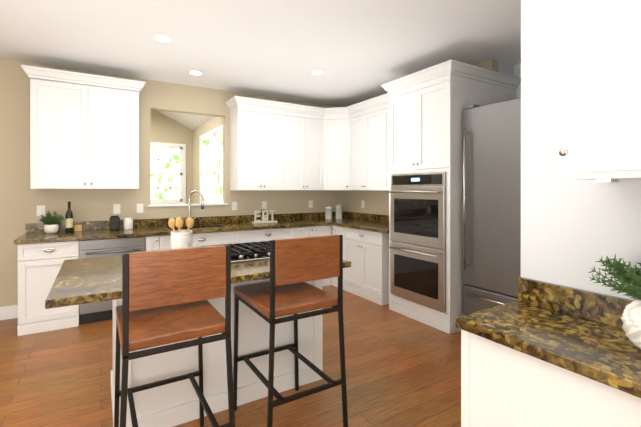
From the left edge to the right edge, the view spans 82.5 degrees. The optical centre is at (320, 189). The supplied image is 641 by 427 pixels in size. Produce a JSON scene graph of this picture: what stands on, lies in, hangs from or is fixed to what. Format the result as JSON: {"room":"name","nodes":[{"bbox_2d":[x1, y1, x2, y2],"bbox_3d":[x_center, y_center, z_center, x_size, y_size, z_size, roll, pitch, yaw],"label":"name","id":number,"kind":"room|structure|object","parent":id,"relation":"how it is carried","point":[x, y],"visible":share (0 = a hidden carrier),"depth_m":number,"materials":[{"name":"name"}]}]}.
{"room":"kitchen","nodes":[
{"label":"kitchen","id":0,"kind":"room"},
{"bbox_2d":[150,110,190,203],"bbox_3d":[-4.476,-0.437,7.617,3.420,3.600,0.100,0,0,-31],"label":"wall","id":1,"kind":"structure","parent":0,"point":[164,129],"depth_m":8.24,"materials":[{"name":"paint"}]},
{"bbox_2d":[0,59,343,306],"bbox_3d":[-2.032,-0.006,4.728,6.620,2.750,0.120,0,0,-31],"label":"wall","id":2,"kind":"structure","parent":0,"point":[19,203],"depth_m":4.36,"materials":[{"name":"paint"}]},
{"bbox_2d":[37,205,44,215],"bbox_3d":[-3.074,0.230,4.017,0.075,0.116,0.007,0,0,-31],"label":"electrical outlet plate","id":3,"kind":"object","parent":2,"relation":"attached to","point":[41,209],"depth_m":4.02,"materials":[{"name":"plastic"}]},
{"bbox_2d":[113,204,119,213],"bbox_3d":[-2.451,0.229,4.397,0.075,0.116,0.007,0,0,-31],"label":"electrical outlet plate","id":4,"kind":"object","parent":2,"relation":"attached to","point":[116,207],"depth_m":4.39,"materials":[{"name":"plastic"}]},
{"bbox_2d":[137,204,142,212],"bbox_3d":[-2.237,0.229,4.528,0.075,0.116,0.007,0,0,-31],"label":"electrical outlet plate","id":5,"kind":"object","parent":2,"relation":"attached to","point":[139,206],"depth_m":4.53,"materials":[{"name":"plastic"}]},
{"bbox_2d":[232,202,236,209],"bbox_3d":[-1.213,0.228,5.153,0.075,0.116,0.007,0,0,-31],"label":"electrical outlet plate","id":6,"kind":"object","parent":2,"relation":"attached to","point":[234,204],"depth_m":5.15,"materials":[{"name":"plastic"}]},
{"bbox_2d":[262,201,266,208],"bbox_3d":[-0.829,0.227,5.387,0.075,0.116,0.007,0,0,-31],"label":"electrical outlet plate","id":7,"kind":"object","parent":2,"relation":"attached to","point":[264,203],"depth_m":5.39,"materials":[{"name":"plastic"}]},
{"bbox_2d":[309,200,312,207],"bbox_3d":[-0.155,0.227,5.799,0.075,0.116,0.007,0,0,-31],"label":"electrical outlet plate","id":8,"kind":"object","parent":2,"relation":"attached to","point":[311,201],"depth_m":5.80,"materials":[{"name":"plastic"}]},
{"bbox_2d":[156,110,213,129],"bbox_3d":[-3.534,-1.819,6.062,3.650,0.990,3.730,0,0,-31],"label":"ceiling","id":9,"kind":"structure","parent":0,"point":[191,121],"depth_m":7.78,"materials":[{"name":"paint"}]},
{"bbox_2d":[191,116,222,203],"bbox_3d":[-2.024,-0.436,6.987,0.110,3.600,3.730,0,0,-31],"label":"wall","id":10,"kind":"structure","parent":0,"point":[214,122],"depth_m":7.99,"materials":[{"name":"paint"}]},
{"bbox_2d":[150,125,222,204],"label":"sunroom window","id":11,"kind":"structure","parent":10,"relation":"in","point":[164,180],"depth_m":8.09,"materials":[{"name":"white glass"}]},
{"bbox_2d":[0,285,460,426],"bbox_3d":[-0.233,1.400,1.746,6.820,0.050,7.090,0,0,-31],"label":"floor","id":12,"kind":"structure","parent":0,"point":[403,370],"depth_m":2.66,"materials":[{"name":"brown wood"}]},
{"bbox_2d":[114,245,234,426],"bbox_3d":[-0.732,0.818,1.774,0.488,1.136,0.584,0,0,-31],"label":"stool","id":13,"kind":"object","parent":12,"relation":"on","point":[167,294],"visible":1,"depth_m":1.58,"materials":[{"name":"wood"}]},
{"bbox_2d":[111,277,322,426],"bbox_3d":[-0.723,0.941,2.605,1.324,0.866,0.692,0,0,-31],"label":"kitchen island","id":14,"kind":"object","parent":12,"relation":"on","point":[176,403],"depth_m":2.27,"materials":[{"name":"wood"}]},
{"bbox_2d":[45,241,350,308],"bbox_3d":[-0.757,0.487,2.420,1.610,0.038,1.050,0,0,-31],"label":"island countertop","id":15,"kind":"structure","parent":14,"relation":"on","point":[83,280],"depth_m":2.05,"materials":[{"name":"brown stone"}]},
{"bbox_2d":[168,217,193,248],"bbox_3d":[-1.004,0.331,2.638,0.176,0.272,0.150,0,0,-31],"label":"utensil crock","id":16,"kind":"object","parent":15,"relation":"on","point":[180,238],"visible":0.79,"depth_m":2.58,"materials":[{"name":"white ceramic"}]},
{"bbox_2d":[14,59,520,335],"bbox_3d":[-0.502,0.065,3.963,4.595,2.610,2.774,0,0,-31],"label":"kitchen cabinets","id":17,"kind":"object","parent":12,"relation":"on","point":[400,141],"visible":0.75,"depth_m":3.98,"materials":[{"name":"white wood"}]},
{"bbox_2d":[39,210,65,233],"bbox_3d":[-2.875,0.341,3.916,0.234,0.246,0.245,0,0,-31],"label":"potted plant","id":18,"kind":"object","parent":17,"relation":"on","point":[50,222],"visible":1,"depth_m":3.87,"materials":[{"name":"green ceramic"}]},
{"bbox_2d":[65,202,72,231],"bbox_3d":[-2.772,0.297,4.031,0.074,0.335,0.074,0,0,-31],"label":"wine bottle","id":19,"kind":"object","parent":17,"relation":"on","point":[69,221],"visible":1,"depth_m":4.01,"materials":[{"name":"green glass"}]},
{"bbox_2d":[74,224,81,230],"bbox_3d":[-2.735,0.429,4.124,0.070,0.070,0.060,0,0,-31],"label":"coasters","id":20,"kind":"object","parent":17,"relation":"on","point":[77,227],"visible":0.96,"depth_m":4.10,"materials":[{"name":"beige wood"}]},
{"bbox_2d":[79,236,144,324],"bbox_3d":[-2.300,0.940,4.047,0.606,0.860,0.616,0,0,-31],"label":"dishwasher","id":21,"kind":"object","parent":17,"relation":"in","point":[112,245],"depth_m":3.78,"materials":[{"name":"silver metal"}]},
{"bbox_2d":[110,215,119,229],"bbox_3d":[-2.385,0.381,4.232,0.100,0.165,0.100,0,0,-31],"label":"canister","id":22,"kind":"object","parent":17,"relation":"on","point":[114,222],"visible":1,"depth_m":4.19,"materials":[{"name":"black plastic"}]},
{"bbox_2d":[123,218,132,229],"bbox_3d":[-2.260,0.395,4.296,0.100,0.137,0.100,0,0,-31],"label":"canister","id":23,"kind":"object","parent":17,"relation":"on","point":[127,223],"visible":1,"depth_m":4.25,"materials":[{"name":"ceramic"}]},
{"bbox_2d":[14,190,388,243],"bbox_3d":[-0.914,0.255,4.255,4.196,0.496,1.847,0,0,-31],"label":"countertop","id":24,"kind":"structure","parent":17,"relation":"on","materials":[{"name":"stone"}]},
{"bbox_2d":[260,208,268,220],"bbox_3d":[-0.798,0.364,5.237,0.161,0.195,0.140,0,0,-31],"label":"potted plant","id":25,"kind":"object","parent":17,"relation":"on","point":[264,214],"visible":0.5,"depth_m":5.21,"materials":[{"name":"white ceramic"}]},
{"bbox_2d":[252,210,277,223],"bbox_3d":[-0.779,0.376,5.113,0.360,0.173,0.070,0,0,-31],"label":"eat letters","id":26,"kind":"object","parent":17,"relation":"on","point":[263,216],"visible":1,"depth_m":5.10,"materials":[{"name":"paint"}]},
{"bbox_2d":[325,206,331,218],"bbox_3d":[0.128,0.356,5.778,0.112,0.210,0.112,0,0,-31],"label":"canister","id":27,"kind":"object","parent":17,"relation":"on","point":[328,212],"visible":1,"depth_m":5.73,"materials":[{"name":"white ceramic"}]},
{"bbox_2d":[335,204,341,218],"bbox_3d":[0.294,0.346,5.832,0.112,0.230,0.112,0,0,-31],"label":"canister","id":28,"kind":"object","parent":17,"relation":"on","point":[338,211],"visible":1,"depth_m":5.78,"materials":[{"name":"white ceramic"}]},
{"bbox_2d":[233,235,347,426],"bbox_3d":[-0.203,0.817,2.155,0.488,1.136,0.584,0,0,-31],"label":"stool","id":29,"kind":"object","parent":12,"relation":"on","point":[296,264],"visible":1,"depth_m":1.97,"materials":[{"name":"wood"}]},
{"bbox_2d":[462,97,520,315],"bbox_3d":[1.916,0.284,3.336,0.892,2.175,0.890,0,0,-31],"label":"fridge","id":30,"kind":"object","parent":12,"relation":"on","point":[491,204],"visible":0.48,"depth_m":3.25,"materials":[{"name":"silver metal"}]},
{"bbox_2d":[456,0,640,426],"bbox_3d":[0.856,0.101,1.157,0.408,2.550,0.705,0,0,-31],"label":"kitchen cabinets","id":31,"kind":"object","parent":12,"relation":"on","point":[537,353],"visible":1,"depth_m":1.09,"materials":[{"name":"wood"}]},
{"bbox_2d":[588,254,640,348],"bbox_3d":[0.965,0.314,1.039,0.278,0.313,0.335,0,0,-31],"label":"vase","id":32,"kind":"object","parent":31,"relation":"on","point":[629,278],"visible":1,"depth_m":1.08,"materials":[{"name":"white ceramic"}]},
{"bbox_2d":[0,0,520,106],"bbox_3d":[-0.233,-1.415,1.740,6.820,0.080,7.090,0,0,-31],"label":"ceiling","id":33,"kind":"structure","parent":0,"point":[357,51],"depth_m":3.37,"materials":[{"name":"paint"}]},
{"bbox_2d":[154,35,173,42],"bbox_3d":[-1.424,-1.375,3.327,0.169,0.005,0.169,0,0,-37],"label":"recessed light","id":34,"kind":"object","parent":33,"relation":"in","point":[165,38],"depth_m":3.31,"materials":[{"name":"beige"}]},
{"bbox_2d":[188,70,202,74],"bbox_3d":[-1.471,-1.377,4.306,0.169,0.005,0.169,0,0,20],"label":"recessed light","id":35,"kind":"object","parent":33,"relation":"in","point":[193,72],"depth_m":4.28,"materials":[{"name":"beige"}]},
{"bbox_2d":[311,70,324,74],"bbox_3d":[-0.029,-1.377,4.284,0.169,0.005,0.169,0,0,-37],"label":"recessed light","id":36,"kind":"object","parent":33,"relation":"in","point":[317,72],"depth_m":4.28,"materials":[{"name":"beige"}]},
{"bbox_2d":[344,93,388,214],"bbox_3d":[1.152,-0.007,5.020,0.120,2.750,2.680,0,0,-31],"label":"wall","id":37,"kind":"structure","parent":0,"point":[375,201],"depth_m":5.61,"materials":[{"name":"paint"}]},
{"bbox_2d":[474,0,640,299],"bbox_3d":[1.410,0.003,0.315,0.625,2.750,2.700,0,0,-31],"label":"wall","id":38,"kind":"structure","parent":0,"point":[573,231],"depth_m":1.45,"materials":[{"name":"paint"}]}
]}

